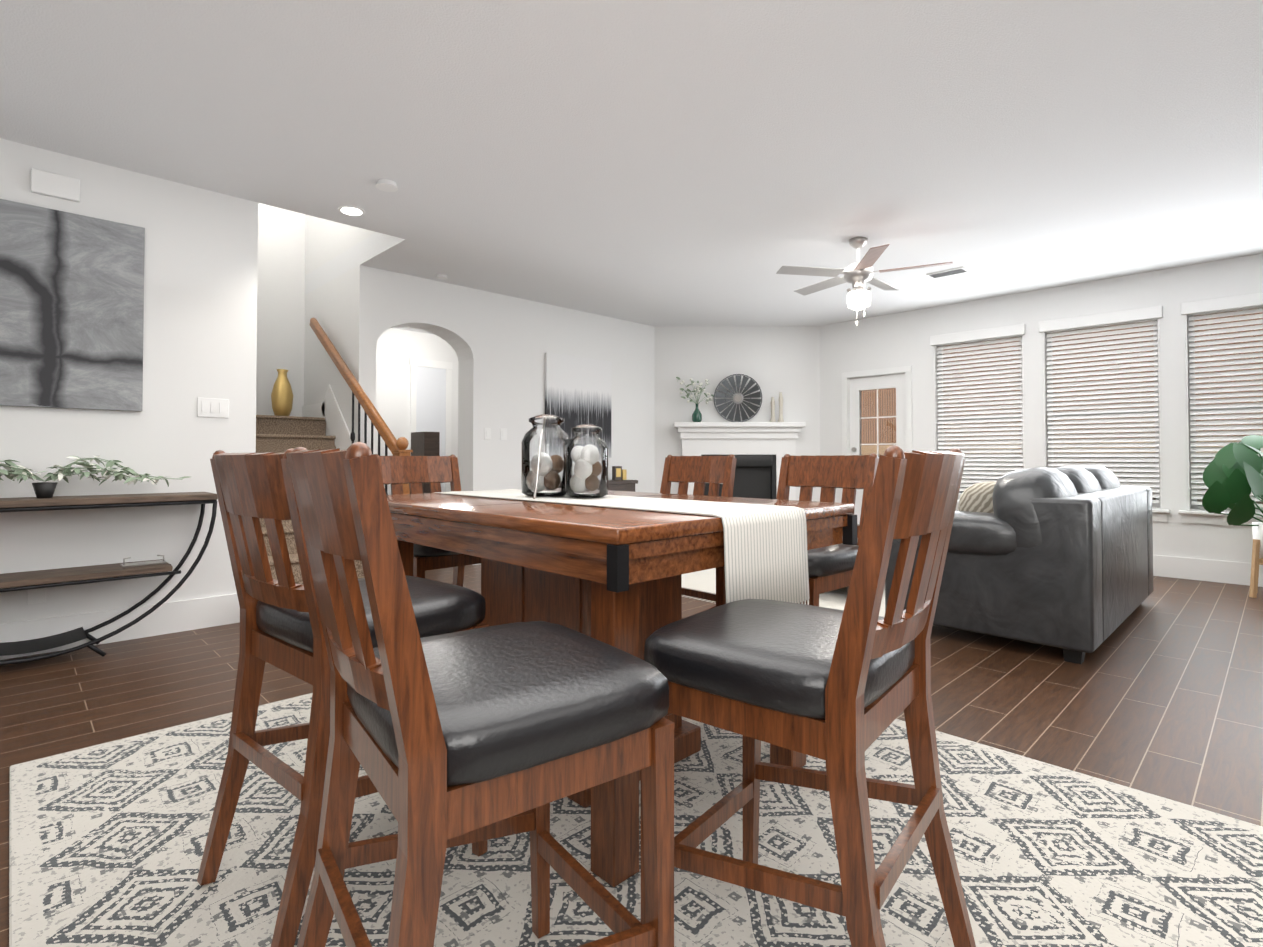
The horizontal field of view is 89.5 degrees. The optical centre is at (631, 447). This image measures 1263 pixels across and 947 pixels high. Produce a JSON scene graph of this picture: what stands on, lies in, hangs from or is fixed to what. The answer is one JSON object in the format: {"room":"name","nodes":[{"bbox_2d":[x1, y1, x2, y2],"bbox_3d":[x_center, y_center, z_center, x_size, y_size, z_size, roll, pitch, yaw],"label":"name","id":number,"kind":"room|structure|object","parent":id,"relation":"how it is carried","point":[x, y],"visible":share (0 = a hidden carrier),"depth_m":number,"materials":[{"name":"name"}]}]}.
{"room":"living room","nodes":[
{"label":"living room","id":0,"kind":"room"},
{"bbox_2d":[0,564,1262,946],"bbox_3d":[-0.132,1.161,3.321,10.555,0.100,12.550,1,-1,-44],"label":"floor","id":1,"kind":"structure","parent":0,"point":[1158,692],"depth_m":2.84,"materials":[{"name":"brown wood"}]},
{"bbox_2d":[0,492,217,664],"bbox_3d":[-3.103,0.686,3.285,1.582,0.841,0.340,1,-1,-44],"label":"console table","id":2,"kind":"object","parent":1,"relation":"on","point":[26,580],"visible":1,"depth_m":3.38,"materials":[{"name":"black metal"}]},
{"bbox_2d":[0,455,188,497],"bbox_3d":[-3.062,0.153,3.324,1.253,0.224,0.310,1,-1,-44],"label":"potted plant","id":3,"kind":"object","parent":2,"relation":"on","point":[44,489],"visible":1,"depth_m":3.39,"materials":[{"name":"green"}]},
{"bbox_2d":[120,555,166,567],"bbox_3d":[-2.766,0.640,3.614,0.200,0.049,0.120,1,-1,-44],"label":"tray","id":4,"kind":"object","parent":2,"relation":"on","point":[135,564],"visible":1,"depth_m":3.60,"materials":[{"name":"silver metal"}]},
{"bbox_2d":[256,385,364,585],"bbox_3d":[-2.843,0.270,5.282,1.002,1.749,2.571,1,-1,-44],"label":"stairs","id":5,"kind":"structure","parent":1,"relation":"on","point":[283,434],"depth_m":5.75,"materials":[{"name":"carpet"}]},
{"bbox_2d":[271,369,292,415],"bbox_3d":[-3.387,-0.516,6.176,0.190,0.470,0.190,1,-1,-44],"label":"vase","id":6,"kind":"object","parent":5,"relation":"on","point":[282,397],"visible":0.88,"depth_m":6.12,"materials":[{"name":"gold metal"}]},
{"bbox_2d":[310,318,412,494],"bbox_3d":[-2.366,-0.148,5.426,0.133,2.228,2.041,1,-1,-44],"label":"stair railing","id":7,"kind":"object","parent":5,"relation":"attached to","point":[398,446],"visible":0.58,"depth_m":5.21,"materials":[{"name":"brown wood"}]},
{"bbox_2d":[411,432,439,493],"bbox_3d":[-2.195,0.505,6.762,0.190,1.329,0.360,1,-1,-44],"label":"cabinet","id":8,"kind":"object","parent":1,"relation":"on","point":[425,443],"visible":0.35,"depth_m":6.67,"materials":[{"name":"brown wood"}]},
{"bbox_2d":[558,480,637,491],"bbox_3d":[-0.419,0.776,7.128,1.050,0.799,0.350,1,-1,-44],"label":"console","id":9,"kind":"object","parent":1,"relation":"on","point":[621,485],"visible":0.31,"depth_m":7.22,"materials":[{"name":"brown wood"}]},
{"bbox_2d":[612,466,626,479],"bbox_3d":[-0.347,0.297,7.213,0.760,0.160,0.100,1,-1,-44],"label":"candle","id":10,"kind":"object","parent":9,"relation":"on","point":[619,473],"visible":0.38,"depth_m":7.37,"materials":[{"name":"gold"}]},
{"bbox_2d":[9,693,1262,946],"bbox_3d":[0.101,1.077,1.713,2.540,0.011,3.720,1,-1,-44],"label":"rug","id":11,"kind":"object","parent":1,"relation":"on","point":[107,841],"visible":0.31,"depth_m":1.65,"materials":[{"name":"beige fabric"}]},
{"bbox_2d":[197,448,488,946],"bbox_3d":[-0.718,0.538,1.629,0.490,1.060,0.560,-1,-1,40],"label":"chair","id":12,"kind":"object","parent":11,"relation":"on","point":[281,628],"visible":0.73,"depth_m":1.46,"materials":[{"name":"brown wood"}]},
{"bbox_2d":[377,454,480,586],"bbox_3d":[-0.957,0.564,3.136,0.490,1.060,0.560,1,-1,-44],"label":"end chair","id":13,"kind":"object","parent":11,"relation":"on","point":[414,472],"visible":0.33,"depth_m":3.27,"materials":[{"name":"brown wood"}]},
{"bbox_2d":[286,442,673,946],"bbox_3d":[-0.272,0.528,1.087,0.560,1.060,0.490,1,-1,-36],"label":"chair","id":14,"kind":"object","parent":11,"relation":"on","point":[449,740],"visible":1,"depth_m":0.94,"materials":[{"name":"brown wood"}]},
{"bbox_2d":[386,488,856,886],"bbox_3d":[-0.195,0.637,2.339,1.111,0.888,1.611,1,-1,-44],"label":"dining table","id":15,"kind":"object","parent":11,"relation":"on","point":[610,576],"visible":0.58,"depth_m":1.75,"materials":[{"name":"brown wood"}]},
{"bbox_2d":[434,489,809,604],"bbox_3d":[-0.162,0.346,2.324,0.400,0.319,1.576,1,-1,-44],"label":"table runner","id":16,"kind":"object","parent":15,"relation":"on","point":[765,553],"visible":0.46,"depth_m":1.81,"materials":[{"name":"fabric"}]},
{"bbox_2d":[521,414,607,498],"bbox_3d":[-0.297,0.029,2.380,0.343,0.315,0.345,1,-1,-44],"label":"jars","id":17,"kind":"object","parent":16,"relation":"on","point":[546,468],"visible":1,"depth_m":2.41,"materials":[{"name":"clear glass"}]},
{"bbox_2d":[660,454,735,613],"bbox_3d":[0.191,0.565,3.192,0.560,1.060,0.490,1,-1,-44],"label":"chair","id":18,"kind":"object","parent":11,"relation":"on","point":[699,472],"visible":0.29,"depth_m":3.35,"materials":[{"name":"brown wood"}]},
{"bbox_2d":[716,453,878,606],"bbox_3d":[0.694,0.555,2.648,0.560,1.060,0.490,1,-1,-42],"label":"chair","id":19,"kind":"object","parent":11,"relation":"on","point":[831,568],"visible":0.33,"depth_m":2.69,"materials":[{"name":"brown wood"}]},
{"bbox_2d":[641,445,975,946],"bbox_3d":[0.362,0.532,1.304,0.560,1.060,0.490,-1,-1,39],"label":"end chair","id":20,"kind":"object","parent":11,"relation":"on","point":[839,691],"visible":0.98,"depth_m":1.14,"materials":[{"name":"brown wood"}]},
{"bbox_2d":[673,422,805,499],"bbox_3d":[1.343,0.441,7.978,1.620,1.499,0.240,0,-1,1],"label":"fireplace","id":21,"kind":"object","parent":1,"relation":"on","point":[758,450],"visible":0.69,"depth_m":7.97,"materials":[{"name":"white paint"}]},
{"bbox_2d":[676,377,713,421],"bbox_3d":[0.801,-0.596,7.970,0.493,0.573,0.262,0,-1,1],"label":"vase","id":22,"kind":"object","parent":21,"relation":"on","point":[697,414],"visible":0.98,"depth_m":7.97,"materials":[{"name":"green glass"}]},
{"bbox_2d":[714,374,761,421],"bbox_3d":[1.344,-0.617,8.039,0.614,0.614,0.038,0,7,1],"label":"round wall decor","id":23,"kind":"object","parent":21,"relation":"on","point":[737,398],"visible":0.94,"depth_m":8.03,"materials":[{"name":"grey metal"}]},
{"bbox_2d":[682,568,884,616],"bbox_3d":[1.474,1.143,5.538,2.554,0.010,2.320,1,-1,-44],"label":"living room rug","id":24,"kind":"object","parent":1,"relation":"on","point":[704,580],"visible":0.08,"depth_m":5.02,"materials":[{"name":"white fabric"}]},
{"bbox_2d":[885,465,1152,663],"bbox_3d":[2.675,0.625,4.281,2.200,1.002,1.060,1,-1,-44],"label":"sofa","id":25,"kind":"object","parent":1,"relation":"on","point":[1060,557],"visible":0.88,"depth_m":3.45,"materials":[{"name":"leather"}]},
{"bbox_2d":[1202,435,1262,597],"bbox_3d":[4.719,0.516,4.862,0.570,1.236,0.544,1,-1,-44],"label":"floor plant","id":26,"kind":"object","parent":1,"relation":"on","point":[1232,475],"visible":1,"depth_m":4.85,"materials":[{"name":"green plant"}]},
{"bbox_2d":[0,138,1262,623],"bbox_3d":[-0.059,-1.537,3.439,10.758,5.300,12.550,1,-1,-44],"label":"wall","id":27,"kind":"structure","parent":0,"point":[232,308],"depth_m":5.72,"materials":[{"name":"white paint"}]},
{"bbox_2d":[27,584,45,604],"bbox_3d":[-3.206,0.783,3.432,0.075,0.120,0.008,1,-1,-44],"label":"switch plate","id":28,"kind":"object","parent":27,"relation":"attached to","point":[34,596],"depth_m":3.43,"materials":[{"name":"white plastic"}]},
{"bbox_2d":[31,168,79,201],"bbox_3d":[-3.162,-1.437,3.497,0.200,0.125,0.030,1,-1,-44],"label":"door chime","id":29,"kind":"object","parent":27,"relation":"attached to","point":[50,184],"depth_m":3.49,"materials":[{"name":"white plastic"}]},
{"bbox_2d":[0,199,144,410],"bbox_3d":[-3.273,-0.758,3.370,1.100,1.080,0.035,1,-1,-44],"label":"canvas art","id":30,"kind":"object","parent":27,"relation":"attached to","point":[71,308],"visible":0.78,"depth_m":3.51,"materials":[{"name":"grey fabric"}]},
{"bbox_2d":[0,593,239,659],"bbox_3d":[-3.904,1.008,2.741,4.040,0.185,0.016,1,-1,-44],"label":"baseboard","id":31,"kind":"structure","parent":27,"relation":"attached to","point":[181,616],"depth_m":3.72,"materials":[{"name":"white paint"}]},
{"bbox_2d":[197,398,228,417],"bbox_3d":[-2.632,-0.248,4.007,0.170,0.120,0.013,1,-1,-44],"label":"switch plate","id":32,"kind":"object","parent":27,"relation":"attached to","point":[206,407],"depth_m":4.00,"materials":[{"name":"white plastic"}]},
{"bbox_2d":[409,358,452,491],"bbox_3d":[-2.707,0.012,8.599,0.610,2.379,0.025,1,-1,-44],"label":"door","id":33,"kind":"structure","parent":27,"relation":"attached to","point":[430,393],"depth_m":8.63,"materials":[{"name":"white paint"}]},
{"bbox_2d":[484,428,490,439],"bbox_3d":[-1.449,-0.136,6.416,0.075,0.120,0.013,1,-1,-44],"label":"switch plate","id":34,"kind":"object","parent":27,"relation":"attached to","point":[487,431],"depth_m":6.41,"materials":[{"name":"white plastic"}]},
{"bbox_2d":[500,428,506,439],"bbox_3d":[-1.313,-0.134,6.549,0.075,0.120,0.013,1,-1,-44],"label":"switch plate","id":35,"kind":"object","parent":27,"relation":"attached to","point":[503,433],"depth_m":6.54,"materials":[{"name":"white plastic"}]},
{"bbox_2d":[545,353,610,457],"bbox_3d":[-0.591,-0.451,7.239,0.950,1.140,0.035,1,-1,-44],"label":"canvas art","id":36,"kind":"object","parent":27,"relation":"attached to","point":[577,391],"visible":0.71,"depth_m":7.20},
{"bbox_2d":[842,366,912,523],"bbox_3d":[2.948,0.130,7.602,0.173,2.109,0.850,1,-1,-44],"label":"door frame","id":37,"kind":"structure","parent":27,"relation":"attached to","point":[900,381],"depth_m":7.63,"materials":[{"name":"white paint"}]},
{"bbox_2d":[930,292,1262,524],"bbox_3d":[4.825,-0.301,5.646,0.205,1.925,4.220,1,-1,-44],"label":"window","id":38,"kind":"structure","parent":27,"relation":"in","point":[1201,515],"depth_m":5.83,"materials":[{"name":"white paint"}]},
{"bbox_2d":[936,335,1022,494],"bbox_3d":[3.718,-0.315,6.816,0.061,1.655,0.835,1,-1,-44],"label":"window blinds","id":39,"kind":"object","parent":38,"relation":"attached to","point":[947,444],"depth_m":6.79,"materials":[{"name":"white plastic"}]},
{"bbox_2d":[1045,318,1159,502],"bbox_3d":[4.460,-0.326,6.056,0.061,1.661,0.867,1,-1,-44],"label":"window blinds","id":40,"kind":"object","parent":38,"relation":"attached to","point":[1085,445],"depth_m":6.02,"materials":[{"name":"white plastic"}]},
{"bbox_2d":[1188,305,1262,504],"bbox_3d":[5.071,-0.335,5.430,0.061,1.664,0.462,1,-1,-44],"label":"window blinds","id":41,"kind":"object","parent":38,"relation":"attached to","point":[1196,468],"depth_m":5.45,"materials":[{"name":"white plastic"}]},
{"bbox_2d":[1153,555,1262,586],"bbox_3d":[5.485,1.046,4.898,0.016,0.185,6.660,1,-1,-44],"label":"baseboard","id":42,"kind":"structure","parent":27,"relation":"attached to","point":[1230,572],"depth_m":5.46,"materials":[{"name":"white paint"}]},
{"bbox_2d":[0,0,1262,333],"bbox_3d":[-0.132,-1.729,3.371,10.555,0.200,12.550,1,-1,-44],"label":"ceiling","id":43,"kind":"structure","parent":0,"point":[684,162],"depth_m":3.29,"materials":[{"name":"white paint"}]},
{"bbox_2d":[338,205,364,215],"bbox_3d":[-1.875,-1.598,4.263,0.168,0.030,0.183,1,-1,-44],"label":"recessed light","id":44,"kind":"object","parent":43,"relation":"attached to","point":[345,209],"depth_m":4.31,"materials":[{"name":"white"}]},
{"bbox_2d":[376,179,397,191],"bbox_3d":[-1.486,-1.605,3.874,0.140,0.030,0.182,1,-1,-44],"label":"ceiling detector","id":45,"kind":"object","parent":43,"relation":"attached to","point":[386,185],"depth_m":3.88,"materials":[{"name":"white plastic"}]},
{"bbox_2d":[776,237,952,325],"bbox_3d":[1.777,-1.271,4.947,1.225,0.660,1.273,1,-1,-44],"label":"fan light","id":46,"kind":"object","parent":43,"relation":"hanging from","point":[858,274],"visible":1,"depth_m":4.86,"materials":[{"name":"silver metal"}]},
{"bbox_2d":[926,266,969,278],"bbox_3d":[2.827,-1.573,5.688,0.198,0.030,0.323,1,-1,-44],"label":"air vent","id":47,"kind":"object","parent":43,"relation":"attached to","point":[958,270],"depth_m":5.74,"materials":[{"name":"white metal"}]},
{"label":"outside","id":48,"kind":"structure","parent":0,"visible":0},
{"bbox_2d":[861,308,1262,510],"bbox_3d":[12.312,-1.575,11.702,18.896,6.261,30.000,1,-1,-44],"label":"brick wall","id":49,"kind":"structure","parent":48,"point":[864,401],"depth_m":9.44,"materials":[{"name":"beige"}]}
]}

